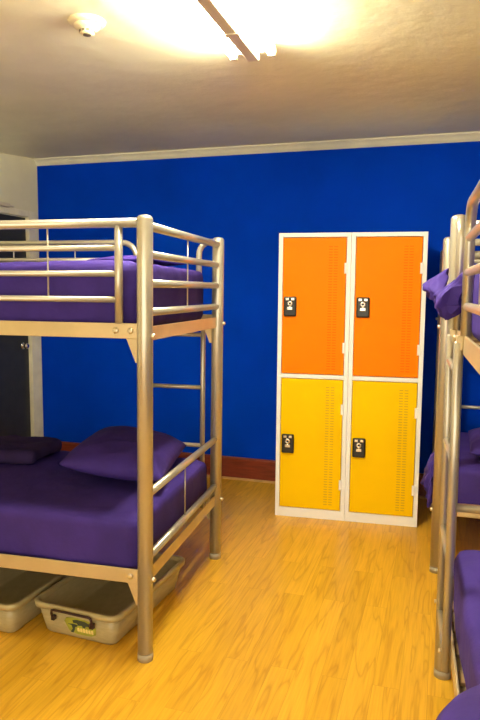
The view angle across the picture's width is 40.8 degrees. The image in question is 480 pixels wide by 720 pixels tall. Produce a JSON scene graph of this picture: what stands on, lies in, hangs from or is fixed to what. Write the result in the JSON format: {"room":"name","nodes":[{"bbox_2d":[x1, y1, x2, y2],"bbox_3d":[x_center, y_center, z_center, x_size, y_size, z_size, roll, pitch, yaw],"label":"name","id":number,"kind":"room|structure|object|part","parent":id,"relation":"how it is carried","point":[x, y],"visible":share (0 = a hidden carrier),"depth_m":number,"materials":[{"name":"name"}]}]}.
{"room":"dormitory","nodes":[
{"label":"dormitory","id":0,"kind":"room"},
{"bbox_2d":[0,153,43,436],"bbox_3d":[-2.673,-0.083,2.470,0.100,2.517,6.300,2,6,17],"label":"wall","id":1,"kind":"structure","parent":0,"point":[18,174],"depth_m":5.11,"materials":[{"name":"beige paint"}]},
{"bbox_2d":[0,201,13,206],"bbox_3d":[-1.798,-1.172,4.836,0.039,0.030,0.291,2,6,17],"label":"door frame","id":2,"kind":"structure","parent":1,"relation":"in","point":[4,204],"depth_m":4.88,"materials":[{"name":"wood"}]},
{"bbox_2d":[0,214,30,436],"bbox_3d":[-1.863,-0.099,4.924,0.095,2.024,0.837,2,6,17],"label":"door","id":3,"kind":"structure","parent":1,"relation":"in","point":[14,350],"depth_m":5.15,"materials":[{"name":"grey paint"}]},
{"bbox_3d":[-1.739,-0.114,5.247,0.052,0.054,0.054,2,6,17],"label":"knob","id":4,"kind":"part","parent":3,"relation":"part of","materials":[{"name":"silver metal"}]},
{"bbox_2d":[0,206,42,436],"bbox_3d":[-1.875,-0.124,4.929,0.078,2.085,1.092,2,6,17],"label":"trim","id":5,"kind":"structure","parent":1,"relation":"attached to","point":[35,366],"depth_m":5.37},
{"bbox_2d":[0,477,479,719],"bbox_3d":[-0.019,1.331,1.780,5.688,0.100,6.500,2,6,17],"label":"floor","id":6,"kind":"structure","parent":0,"point":[296,618],"depth_m":2.71,"materials":[{"name":"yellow wood"}]},
{"bbox_2d":[0,567,67,632],"bbox_3d":[-1.038,1.061,3.045,0.432,0.148,0.653,3,7,20],"label":"storage box","id":7,"kind":"object","parent":6,"relation":"on","point":[19,589],"visible":0.32,"depth_m":3.02,"materials":[{"name":"plastic"}]},
{"bbox_2d":[34,552,184,644],"bbox_3d":[-0.578,1.073,2.972,0.430,0.148,0.678,3,7,21],"label":"storage box","id":8,"kind":"object","parent":6,"relation":"on","point":[96,610],"visible":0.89,"depth_m":2.91,"materials":[{"name":"plastic"}]},
{"bbox_3d":[-0.694,1.065,2.667,0.208,0.057,0.030,3,7,21],"label":"clip handle","id":9,"kind":"part","parent":8,"relation":"part of","materials":[{"name":"black plastic"}]},
{"bbox_2d":[0,214,224,663],"bbox_3d":[-1.216,0.242,3.210,2.091,1.738,1.091,2,6,13],"label":"bunk bed","id":10,"kind":"object","parent":6,"relation":"on","point":[140,335],"visible":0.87,"depth_m":2.54,"materials":[{"name":"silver metal"}]},
{"bbox_3d":[-1.326,-0.143,2.680,1.945,0.058,0.039,2,6,13],"label":"plate","id":11,"kind":"part","parent":10,"relation":"part of","materials":[{"name":"metal"}]},
{"bbox_3d":[-1.287,-0.476,3.671,1.534,0.396,0.030,2,6,13],"label":"guard rail","id":12,"kind":"part","parent":10,"relation":"part of","materials":[{"name":"silver metal"}]},
{"bbox_3d":[-1.324,-0.542,2.622,1.947,0.034,0.035,2,6,13],"label":"guard rail","id":13,"kind":"part","parent":10,"relation":"part of","materials":[{"name":"silver metal"}]},
{"bbox_3d":[-1.340,0.819,2.785,1.945,0.058,0.039,2,6,13],"label":"plate","id":14,"kind":"part","parent":10,"relation":"part of","materials":[{"name":"metal"}]},
{"bbox_2d":[0,260,202,325],"bbox_3d":[-1.218,-0.326,3.144,1.912,0.280,0.947,2,6,13],"label":"mattress","id":15,"kind":"object","parent":10,"relation":"on","point":[93,312],"visible":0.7,"depth_m":2.56,"materials":[{"name":"purple fabric"}]},
{"bbox_2d":[88,255,184,265],"bbox_3d":[-0.475,-0.469,3.040,0.323,0.048,0.474,2,6,11],"label":"pillow","id":16,"kind":"object","parent":15,"relation":"on","point":[132,258],"visible":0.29,"depth_m":2.84,"materials":[{"name":"purple fabric"}]},
{"bbox_2d":[0,450,206,568],"bbox_3d":[-1.225,0.657,3.249,1.947,0.240,0.983,2,6,13],"label":"mattress","id":17,"kind":"object","parent":10,"relation":"on","point":[49,510],"visible":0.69,"depth_m":2.72,"materials":[{"name":"purple fabric"}]},
{"bbox_2d":[0,435,61,464],"bbox_3d":[-1.491,0.466,3.543,0.968,0.079,0.358,2,6,12],"label":"folded blanket","id":18,"kind":"object","parent":17,"relation":"on","point":[14,449],"visible":1,"depth_m":3.41,"materials":[{"name":"fabric"}]},
{"bbox_2d":[58,426,185,480],"bbox_3d":[-0.548,0.446,3.176,0.471,0.188,0.664,1,6,5],"label":"pillow","id":19,"kind":"object","parent":17,"relation":"on","point":[110,452],"visible":0.8,"depth_m":2.94,"materials":[{"name":"purple fabric"}]},
{"bbox_3d":[-0.364,0.322,2.479,0.071,1.726,0.061,2,6,13],"label":"post","id":20,"kind":"part","parent":10,"relation":"part of","materials":[{"name":"silver metal"}]},
{"bbox_3d":[-0.253,0.809,3.029,0.008,0.055,0.962,2,6,13],"label":"plate","id":21,"kind":"part","parent":10,"relation":"part of","materials":[{"name":"metal"}]},
{"bbox_3d":[-0.252,0.732,3.021,0.033,0.033,0.964,2,6,13],"label":"rail","id":22,"kind":"part","parent":10,"relation":"part of","materials":[{"name":"silver metal"}]},
{"bbox_3d":[-0.239,-0.148,2.925,0.008,0.055,0.962,2,6,13],"label":"plate","id":23,"kind":"part","parent":10,"relation":"part of","materials":[{"name":"metal"}]},
{"bbox_3d":[-0.248,0.476,2.993,0.033,0.033,0.964,2,6,13],"label":"rail","id":24,"kind":"part","parent":10,"relation":"part of","materials":[{"name":"silver metal"}]},
{"bbox_3d":[-0.237,-0.230,2.916,0.031,0.031,0.964,2,6,13],"label":"rail","id":25,"kind":"part","parent":10,"relation":"part of","materials":[{"name":"silver metal"}]},
{"bbox_3d":[-0.236,-0.338,2.904,0.031,0.031,0.964,2,6,13],"label":"rail","id":26,"kind":"part","parent":10,"relation":"part of","materials":[{"name":"silver metal"}]},
{"bbox_3d":[-0.234,-0.446,2.892,0.031,0.031,0.964,2,6,13],"label":"rail","id":27,"kind":"part","parent":10,"relation":"part of","materials":[{"name":"silver metal"}]},
{"bbox_3d":[-0.233,-0.550,2.881,0.035,0.035,0.964,2,6,13],"label":"rail","id":28,"kind":"part","parent":10,"relation":"part of","materials":[{"name":"silver metal"}]},
{"bbox_3d":[-1.095,-0.243,3.633,1.945,0.058,0.039,2,6,13],"label":"plate","id":29,"kind":"part","parent":10,"relation":"part of","materials":[{"name":"metal"}]},
{"bbox_3d":[-0.125,0.218,3.462,0.071,1.726,0.061,2,6,13],"label":"post","id":30,"kind":"part","parent":10,"relation":"part of","materials":[{"name":"silver metal"}]},
{"bbox_2d":[275,232,351,520],"bbox_3d":[0.508,0.095,4.319,0.449,1.822,0.531,2,6,13],"label":"locker","id":31,"kind":"object","parent":6,"relation":"on","point":[314,279],"visible":0.97,"depth_m":4.08,"materials":[{"name":"orange metal"}]},
{"bbox_3d":[0.453,0.540,4.142,0.391,0.842,0.019,2,6,13],"label":"door","id":32,"kind":"part","parent":31,"relation":"part of","materials":[{"name":"yellow metal"}]},
{"bbox_3d":[0.461,-0.335,4.047,0.391,0.850,0.019,2,6,13],"label":"door","id":33,"kind":"part","parent":31,"relation":"part of","materials":[{"name":"orange metal"}]},
{"bbox_2d":[344,232,427,526],"bbox_3d":[0.947,0.110,4.219,0.449,1.822,0.531,2,6,13],"label":"locker","id":34,"kind":"object","parent":6,"relation":"on","point":[389,269],"visible":1,"depth_m":3.98,"materials":[{"name":"orange metal"}]},
{"bbox_3d":[0.892,0.555,4.042,0.391,0.842,0.019,2,6,13],"label":"door","id":35,"kind":"part","parent":34,"relation":"part of","materials":[{"name":"yellow metal"}]},
{"bbox_3d":[0.900,-0.320,3.947,0.391,0.850,0.019,2,6,13],"label":"door","id":36,"kind":"part","parent":34,"relation":"part of","materials":[{"name":"orange metal"}]},
{"bbox_2d":[429,237,479,573],"bbox_3d":[2.143,0.237,3.526,2.085,1.738,1.091,2,6,16],"label":"bunk bed","id":37,"kind":"object","parent":6,"relation":"on","point":[444,254],"visible":0.38,"depth_m":3.32,"materials":[{"name":"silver metal"}]},
{"bbox_2d":[421,452,433,507],"bbox_3d":[1.066,0.643,3.534,0.149,0.297,0.232,2,6,17],"label":"blanket","id":38,"kind":"object","parent":37,"relation":"in","point":[427,481],"visible":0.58,"depth_m":3.44,"materials":[{"name":"purple fabric"}]},
{"bbox_3d":[1.324,0.142,4.283,0.061,1.726,0.061,2,6,16],"label":"post","id":39,"kind":"part","parent":37,"relation":"part of","materials":[{"name":"silver metal"}]},
{"bbox_3d":[1.039,0.244,3.313,0.061,1.726,0.061,2,6,16],"label":"post","id":40,"kind":"part","parent":37,"relation":"part of","materials":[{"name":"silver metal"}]},
{"bbox_2d":[457,432,479,504],"bbox_3d":[2.136,0.654,3.566,1.915,0.237,0.945,2,6,16],"label":"mattress","id":41,"kind":"object","parent":37,"relation":"on","point":[469,464],"visible":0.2,"depth_m":3.37,"materials":[{"name":"purple fabric"}]},
{"bbox_2d":[468,427,479,455],"bbox_3d":[1.493,0.458,3.617,0.398,0.135,0.588,3,6,18],"label":"pillow","id":42,"kind":"object","parent":41,"relation":"on","point":[474,434],"visible":1,"depth_m":3.54,"materials":[{"name":"purple fabric"}]},
{"bbox_3d":[1.998,0.814,3.107,1.945,0.058,0.039,2,6,16],"label":"plate","id":43,"kind":"part","parent":37,"relation":"part of","materials":[{"name":"metal"}]},
{"bbox_3d":[2.006,-0.547,2.945,1.947,0.034,0.035,2,6,16],"label":"guard rail","id":44,"kind":"part","parent":37,"relation":"part of","materials":[{"name":"silver metal"}]},
{"bbox_2d":[434,181,479,696],"bbox_3d":[1.013,0.467,1.299,1.093,1.738,2.085,2,6,15],"label":"bunk bed","id":45,"kind":"object","parent":6,"relation":"on","point":[460,340],"visible":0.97,"depth_m":2.02,"materials":[{"name":"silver metal"}]},
{"bbox_2d":[422,268,462,319],"bbox_3d":[0.750,-0.244,2.332,0.145,0.191,0.363,1,6,5],"label":"pillow","id":46,"kind":"object","parent":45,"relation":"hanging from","point":[447,299],"visible":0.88,"depth_m":2.19,"materials":[{"name":"purple fabric"}]},
{"bbox_3d":[0.779,0.342,2.388,0.070,1.726,0.061,2,6,15],"label":"post","id":47,"kind":"part","parent":45,"relation":"part of","materials":[{"name":"silver metal"}]},
{"bbox_3d":[0.537,0.977,1.479,0.039,0.058,1.945,2,6,15],"label":"plate","id":48,"kind":"part","parent":45,"relation":"part of","materials":[{"name":"metal"}]},
{"bbox_2d":[453,550,479,689],"bbox_3d":[1.013,0.885,1.331,1.002,0.237,1.873,2,6,15],"label":"mattress","id":49,"kind":"object","parent":45,"relation":"on","point":[466,599],"visible":0.89,"depth_m":1.93,"materials":[{"name":"purple fabric"}]},
{"bbox_2d":[436,684,479,719],"bbox_3d":[0.721,0.723,1.133,0.740,0.128,0.560,2,6,13],"label":"pillow","id":50,"kind":"object","parent":49,"relation":"on","point":[466,705],"visible":1,"depth_m":1.27,"materials":[{"name":"purple fabric"}]},
{"bbox_3d":[0.540,0.014,1.376,0.039,0.058,1.945,2,6,15],"label":"plate","id":51,"kind":"part","parent":45,"relation":"part of","materials":[{"name":"metal"}]},
{"bbox_3d":[1.270,0.566,2.281,0.964,0.033,0.033,2,6,15],"label":"rail","id":52,"kind":"part","parent":45,"relation":"part of","materials":[{"name":"silver metal"}]},
{"bbox_3d":[0.473,-0.190,1.158,0.032,0.396,1.534,2,6,15],"label":"guard rail","id":53,"kind":"part","parent":45,"relation":"part of","materials":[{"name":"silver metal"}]},
{"bbox_2d":[472,274,479,340],"bbox_3d":[1.024,-0.101,1.235,0.957,0.281,1.913,2,6,15],"label":"mattress","id":54,"kind":"object","parent":45,"relation":"on","point":[475,318],"visible":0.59,"depth_m":2.04,"materials":[{"name":"purple fabric"}]},
{"bbox_3d":[1.273,-0.356,2.183,0.964,0.031,0.031,2,6,15],"label":"rail","id":55,"kind":"part","parent":45,"relation":"part of","materials":[{"name":"silver metal"}]},
{"bbox_2d":[0,0,479,158],"bbox_3d":[0.004,-1.274,1.499,5.688,0.209,6.500,2,6,17],"label":"ceiling","id":56,"kind":"structure","parent":0,"point":[152,78],"depth_m":3.19,"materials":[{"name":"paint"}]},
{"bbox_2d":[67,13,105,36],"bbox_3d":[-0.605,-1.318,2.553,0.148,0.067,0.148,2,6,17],"label":"smoke detector","id":57,"kind":"object","parent":56,"relation":"attached to","point":[87,24],"visible":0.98,"depth_m":2.52,"materials":[{"name":"plastic"}]},
{"bbox_2d":[178,0,275,61],"bbox_3d":[-0.065,-1.285,2.384,0.205,0.087,0.840,2,6,17],"label":"fluorescent light","id":58,"kind":"object","parent":56,"relation":"attached to","point":[221,12],"visible":1,"depth_m":2.47,"materials":[{"name":"metal"}]},
{"bbox_2d":[37,141,479,473],"bbox_3d":[0.952,-0.289,4.675,5.688,2.517,0.100,2,6,17],"label":"wall","id":59,"kind":"structure","parent":0,"point":[89,385],"depth_m":4.91,"materials":[{"name":"blue paint"}]},
{"bbox_2d":[61,441,426,498],"bbox_3d":[0.933,0.877,4.740,5.468,0.160,0.020,2,6,17],"label":"baseboard","id":60,"kind":"structure","parent":59,"relation":"attached to","point":[239,467],"depth_m":5.01,"materials":[{"name":"brown wood"}]},
{"bbox_2d":[33,131,479,165],"bbox_3d":[0.941,-1.512,4.472,5.488,0.062,0.050,2,6,17],"label":"trim","id":61,"kind":"structure","parent":59,"relation":"attached to","point":[462,136],"depth_m":4.70,"materials":[{"name":"paint"}]}
]}

